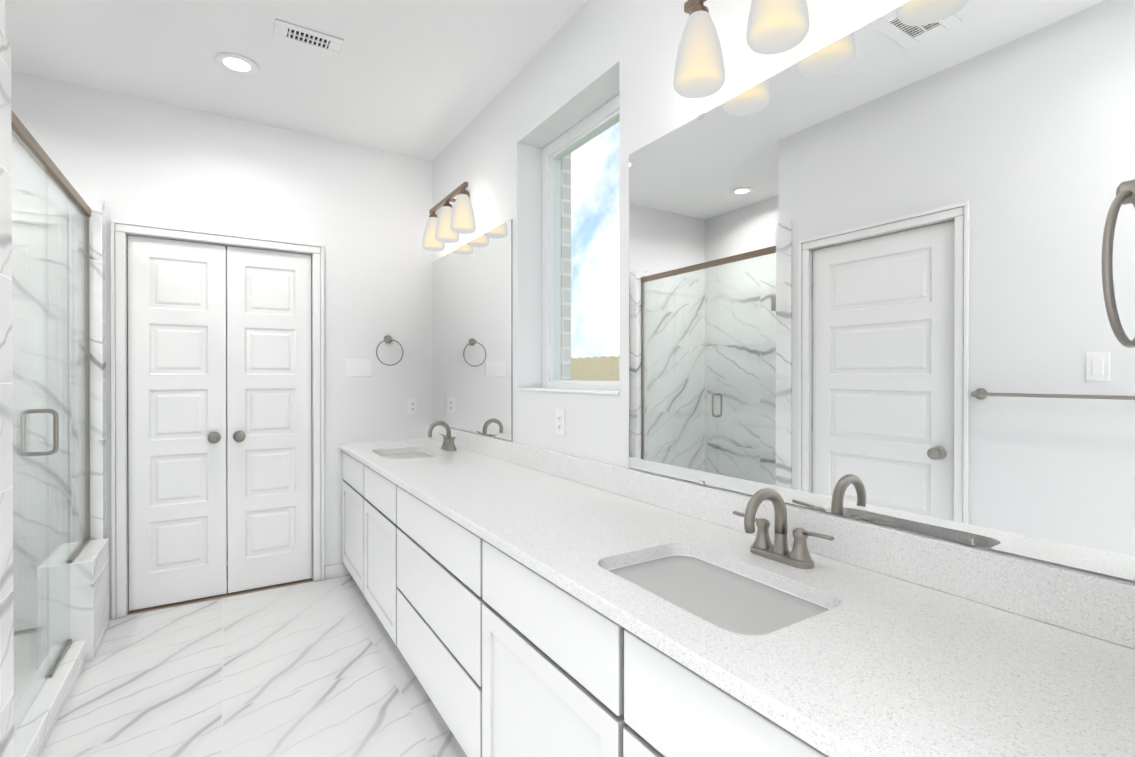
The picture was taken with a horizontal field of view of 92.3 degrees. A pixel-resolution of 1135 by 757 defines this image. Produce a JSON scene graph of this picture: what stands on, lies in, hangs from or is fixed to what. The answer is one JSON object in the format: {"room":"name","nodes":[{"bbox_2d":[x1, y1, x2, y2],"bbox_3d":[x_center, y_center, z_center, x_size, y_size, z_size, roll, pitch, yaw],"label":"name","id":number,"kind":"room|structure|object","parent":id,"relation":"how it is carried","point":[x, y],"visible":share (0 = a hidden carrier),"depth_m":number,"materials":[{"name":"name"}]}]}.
{"room":"bathroom","nodes":[
{"label":"bathroom","id":0,"kind":"room"},
{"bbox_2d":[0,0,4,35],"bbox_3d":[-0.916,-0.110,-0.120,0.600,2.780,3.670,0,0,-32],"label":"wall","id":1,"kind":"structure","parent":0,"point":[2,15],"depth_m":1.57,"materials":[{"name":"white paint"}]},
{"bbox_2d":[11,70,432,618],"bbox_3d":[-2.314,-0.074,3.349,2.810,2.880,0.700,0,0,-32],"label":"wall","id":2,"kind":"structure","parent":0,"point":[360,213],"depth_m":3.38,"materials":[{"name":"white paint"}]},
{"bbox_2d":[110,219,323,619],"bbox_3d":[-2.000,0.214,3.197,1.034,2.105,0.153,0,0,-32],"label":"door frame","id":3,"kind":"structure","parent":2,"relation":"attached to","point":[121,231],"depth_m":2.93,"materials":[{"name":"paint"}]},
{"bbox_2d":[128,235,311,610],"bbox_3d":[-1.972,0.241,3.153,0.898,2.021,0.104,0,0,-32],"label":"double door","id":4,"kind":"structure","parent":2,"relation":"in","point":[178,520],"depth_m":3.14,"materials":[{"name":"paint"}]},
{"bbox_2d":[324,563,350,579],"bbox_3d":[-0.575,1.233,1.060,1.230,0.085,5.035,0,0,-32],"label":"baseboard","id":5,"kind":"structure","parent":2,"relation":"attached to","point":[335,570],"depth_m":3.46,"materials":[{"name":"paint"}]},
{"bbox_2d":[346,359,371,376],"bbox_3d":[-1.352,-0.070,3.535,0.162,0.115,0.010,0,0,-32],"label":"light switch","id":6,"kind":"object","parent":2,"relation":"attached to","point":[358,367],"visible":1,"depth_m":3.53,"materials":[{"name":"white plastic"}]},
{"bbox_2d":[376,335,403,365],"bbox_3d":[-1.182,-0.186,3.610,0.178,0.205,0.063,0,0,-32],"label":"towel ring","id":7,"kind":"object","parent":2,"relation":"attached to","point":[388,339],"visible":1,"depth_m":3.60,"materials":[{"name":"silver metal"}]},
{"bbox_2d":[407,398,417,414],"bbox_3d":[-1.058,0.190,3.722,0.070,0.115,0.008,0,0,-32],"label":"electrical outlet","id":8,"kind":"object","parent":2,"relation":"attached to","point":[412,406],"visible":1,"depth_m":3.72,"materials":[{"name":"white plastic"}]},
{"bbox_2d":[40,575,466,756],"bbox_3d":[-0.347,1.325,1.205,2.370,0.100,5.635,0,0,-32],"label":"floor","id":9,"kind":"structure","parent":0,"point":[316,669],"depth_m":2.24,"materials":[{"name":"tile"}]},
{"bbox_2d":[14,195,108,756],"bbox_3d":[-2.086,0.176,2.196,0.187,2.190,1.474,0,0,-32],"label":"wall","id":10,"kind":"structure","parent":9,"relation":"on","point":[88,593],"depth_m":2.61,"materials":[{"name":"stone"}]},
{"bbox_2d":[11,110,90,735],"bbox_3d":[-2.053,0.157,2.165,0.105,2.023,1.379,0,0,-32],"label":"shower enclosure","id":11,"kind":"object","parent":10,"relation":"on","point":[26,140],"visible":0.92,"depth_m":2.12,"materials":[{"name":"clear glass"}]},
{"bbox_2d":[127,578,312,614],"bbox_3d":[-2.007,1.265,3.212,0.906,0.004,0.128,0,0,-32],"label":"threshold","id":12,"kind":"object","parent":9,"relation":"on","point":[215,597],"visible":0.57,"depth_m":3.15,"materials":[{"name":"beige wood"}]},
{"bbox_2d":[341,449,818,756],"bbox_3d":[-0.239,0.862,2.127,0.596,0.818,3.580,0,0,-32],"label":"bathroom vanity","id":13,"kind":"object","parent":9,"relation":"on","point":[527,599],"depth_m":1.43,"materials":[{"name":"paint"}]},
{"bbox_2d":[339,438,1134,756],"bbox_3d":[-0.246,0.436,2.121,0.612,0.030,3.580,0,0,-32],"label":"countertop","id":14,"kind":"structure","parent":13,"relation":"on","point":[890,666],"depth_m":0.89,"materials":[{"name":"white stone"}]},
{"bbox_2d":[383,449,434,460],"bbox_3d":[-0.901,0.511,3.059,0.324,0.151,0.479,0,0,-32],"label":"sink","id":15,"kind":"object","parent":14,"relation":"in","point":[394,453],"depth_m":3.22,"materials":[{"name":"white ceramic"}]},
{"bbox_2d":[427,421,458,452],"bbox_3d":[-0.736,0.331,3.162,0.150,0.171,0.267,0,0,-32],"label":"faucet","id":16,"kind":"object","parent":14,"relation":"on","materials":[{"name":"silver metal"}]},
{"bbox_2d":[611,549,826,632],"bbox_3d":[0.298,0.518,1.155,0.324,0.151,0.479,0,0,-32],"label":"sink","id":17,"kind":"object","parent":14,"relation":"in","point":[744,600],"depth_m":1.18,"materials":[{"name":"white ceramic"}]},
{"bbox_2d":[731,488,838,568],"bbox_3d":[0.463,0.338,1.258,0.150,0.171,0.267,0,0,-32],"label":"faucet","id":18,"kind":"object","parent":14,"relation":"on","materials":[{"name":"silver metal"}]},
{"bbox_2d":[5,0,587,160],"bbox_3d":[-0.865,-1.555,1.162,3.280,0.100,6.135,0,0,-32],"label":"ceiling","id":19,"kind":"structure","parent":0,"point":[427,79],"depth_m":2.56,"materials":[{"name":"white paint"}]},
{"bbox_2d":[214,52,258,75],"bbox_3d":[-1.586,-1.506,2.614,0.188,0.007,0.188,0,0,-32],"label":"recessed light","id":20,"kind":"object","parent":19,"relation":"in","point":[236,64],"visible":1,"depth_m":2.60,"materials":[{"name":"paint"}]},
{"bbox_2d":[273,19,343,55],"bbox_3d":[-1.146,-1.506,2.413,0.270,0.007,0.140,0,0,-32],"label":"ceiling vent","id":21,"kind":"object","parent":19,"relation":"in","point":[304,36],"visible":1,"depth_m":2.41,"materials":[{"name":"metal"}]},
{"bbox_2d":[433,0,1134,582],"bbox_3d":[0.487,-0.117,1.724,0.200,2.780,5.295,0,0,-32],"label":"wall","id":22,"kind":"structure","parent":0,"point":[589,58],"depth_m":2.21,"materials":[{"name":"white paint"}]},
{"bbox_2d":[422,182,475,250],"bbox_3d":[-0.702,-0.970,3.255,0.174,0.308,0.652,0,0,-32],"label":"sconce","id":23,"kind":"object","parent":22,"relation":"attached to","point":[449,224],"visible":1,"depth_m":3.19,"materials":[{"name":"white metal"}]},
{"bbox_2d":[432,219,512,440],"bbox_3d":[-0.611,-0.245,3.269,0.009,1.118,1.241,0,0,-32],"label":"mirror","id":24,"kind":"object","parent":22,"relation":"attached to","point":[472,336],"visible":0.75,"depth_m":3.13,"materials":[{"name":"grey mirror"}]},
{"bbox_2d":[556,409,564,435],"bbox_3d":[-0.033,0.190,2.354,0.008,0.115,0.070,0,0,-32],"label":"outlet","id":25,"kind":"object","parent":22,"relation":"attached to","point":[560,422],"visible":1,"depth_m":2.34,"materials":[{"name":"white plastic"}]},
{"bbox_2d":[516,94,618,394],"bbox_3d":[0.061,-0.554,2.412,0.226,1.228,0.826,0,0,-32],"label":"window","id":26,"kind":"structure","parent":22,"relation":"attached to","point":[600,120],"depth_m":2.69,"materials":[{"name":"white plastic"}]},
{"bbox_2d":[673,0,724,97],"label":"sconce","id":27,"kind":"object","parent":22,"relation":"attached to","point":[699,72],"depth_m":1.48,"materials":[{"name":"white glass"}]},
{"bbox_2d":[746,0,809,54],"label":"sconce","id":28,"kind":"object","parent":22,"relation":"attached to","point":[776,26],"depth_m":1.27,"materials":[{"name":"white glass"}]},
{"bbox_2d":[629,0,1134,580],"bbox_3d":[0.593,-0.238,1.357,0.009,1.118,1.394,0,0,-32],"label":"mirror","id":29,"kind":"object","parent":22,"relation":"attached to","point":[865,274],"visible":1,"depth_m":1.14,"materials":[{"name":"grey mirror"}]},
{"bbox_2d":[451,429,1134,648],"bbox_3d":[0.005,0.370,2.279,0.020,0.100,3.580,0,0,-32],"label":"backsplash","id":30,"kind":"structure","parent":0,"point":[1094,605],"depth_m":1.12,"materials":[{"name":"white stone"}]},
{"bbox_3d":[1.159,-0.110,-0.048,0.550,2.780,1.580,0,0,-32],"label":"wall","id":31,"kind":"structure","parent":0,"visible":0},
{"bbox_2d":[1101,179,1134,347],"bbox_3d":[0.654,-0.137,0.605,0.178,0.205,0.063,0,0,-32],"label":"towel ring","id":32,"kind":"object","parent":31,"relation":"attached to","point":[1125,192],"visible":1,"depth_m":0.58,"materials":[{"name":"silver metal"}]},
{"label":"outside","id":33,"kind":"structure","parent":0,"visible":0},
{"bbox_2d":[571,122,618,358],"bbox_3d":[8.260,-32.972,64.136,0.001,72.000,220.000,0,0,-32],"label":"sky","id":34,"kind":"structure","parent":33,"point":[588,204],"depth_m":71.43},
{"bbox_3d":[-2.499,-0.118,1.859,0.910,2.780,1.625,0,0,-32],"label":"wall","id":35,"kind":"structure","parent":0,"visible":0},
{"bbox_2d":[0,30,106,756],"bbox_3d":[-2.392,0.147,1.945,0.922,2.250,1.595,0,0,-32],"label":"shower wall tile","id":36,"kind":"structure","parent":35,"relation":"attached to","point":[7,645],"depth_m":2.67,"materials":[{"name":"stone"}]},
{"bbox_3d":[12.796,1.802,19.860,39.650,0.200,100.000,0,0,-32],"label":"ground","id":37,"kind":"structure","parent":0,"visible":0},
{"bbox_2d":[571,355,618,380],"bbox_3d":[3.467,0.529,12.816,0.060,2.400,42.028,0,0,-32],"label":"fence","id":38,"kind":"object","parent":37,"relation":"on","point":[599,366],"depth_m":16.86,"materials":[{"name":"brown wood"}]},
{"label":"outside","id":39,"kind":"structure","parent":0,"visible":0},
{"bbox_2d":[561,154,570,379],"bbox_3d":[0.181,-0.180,2.489,0.053,3.500,1.328,0,0,-32],"label":"brick wall","id":40,"kind":"structure","parent":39,"point":[567,244],"depth_m":2.78,"materials":[{"name":"beige brick"}]}
]}

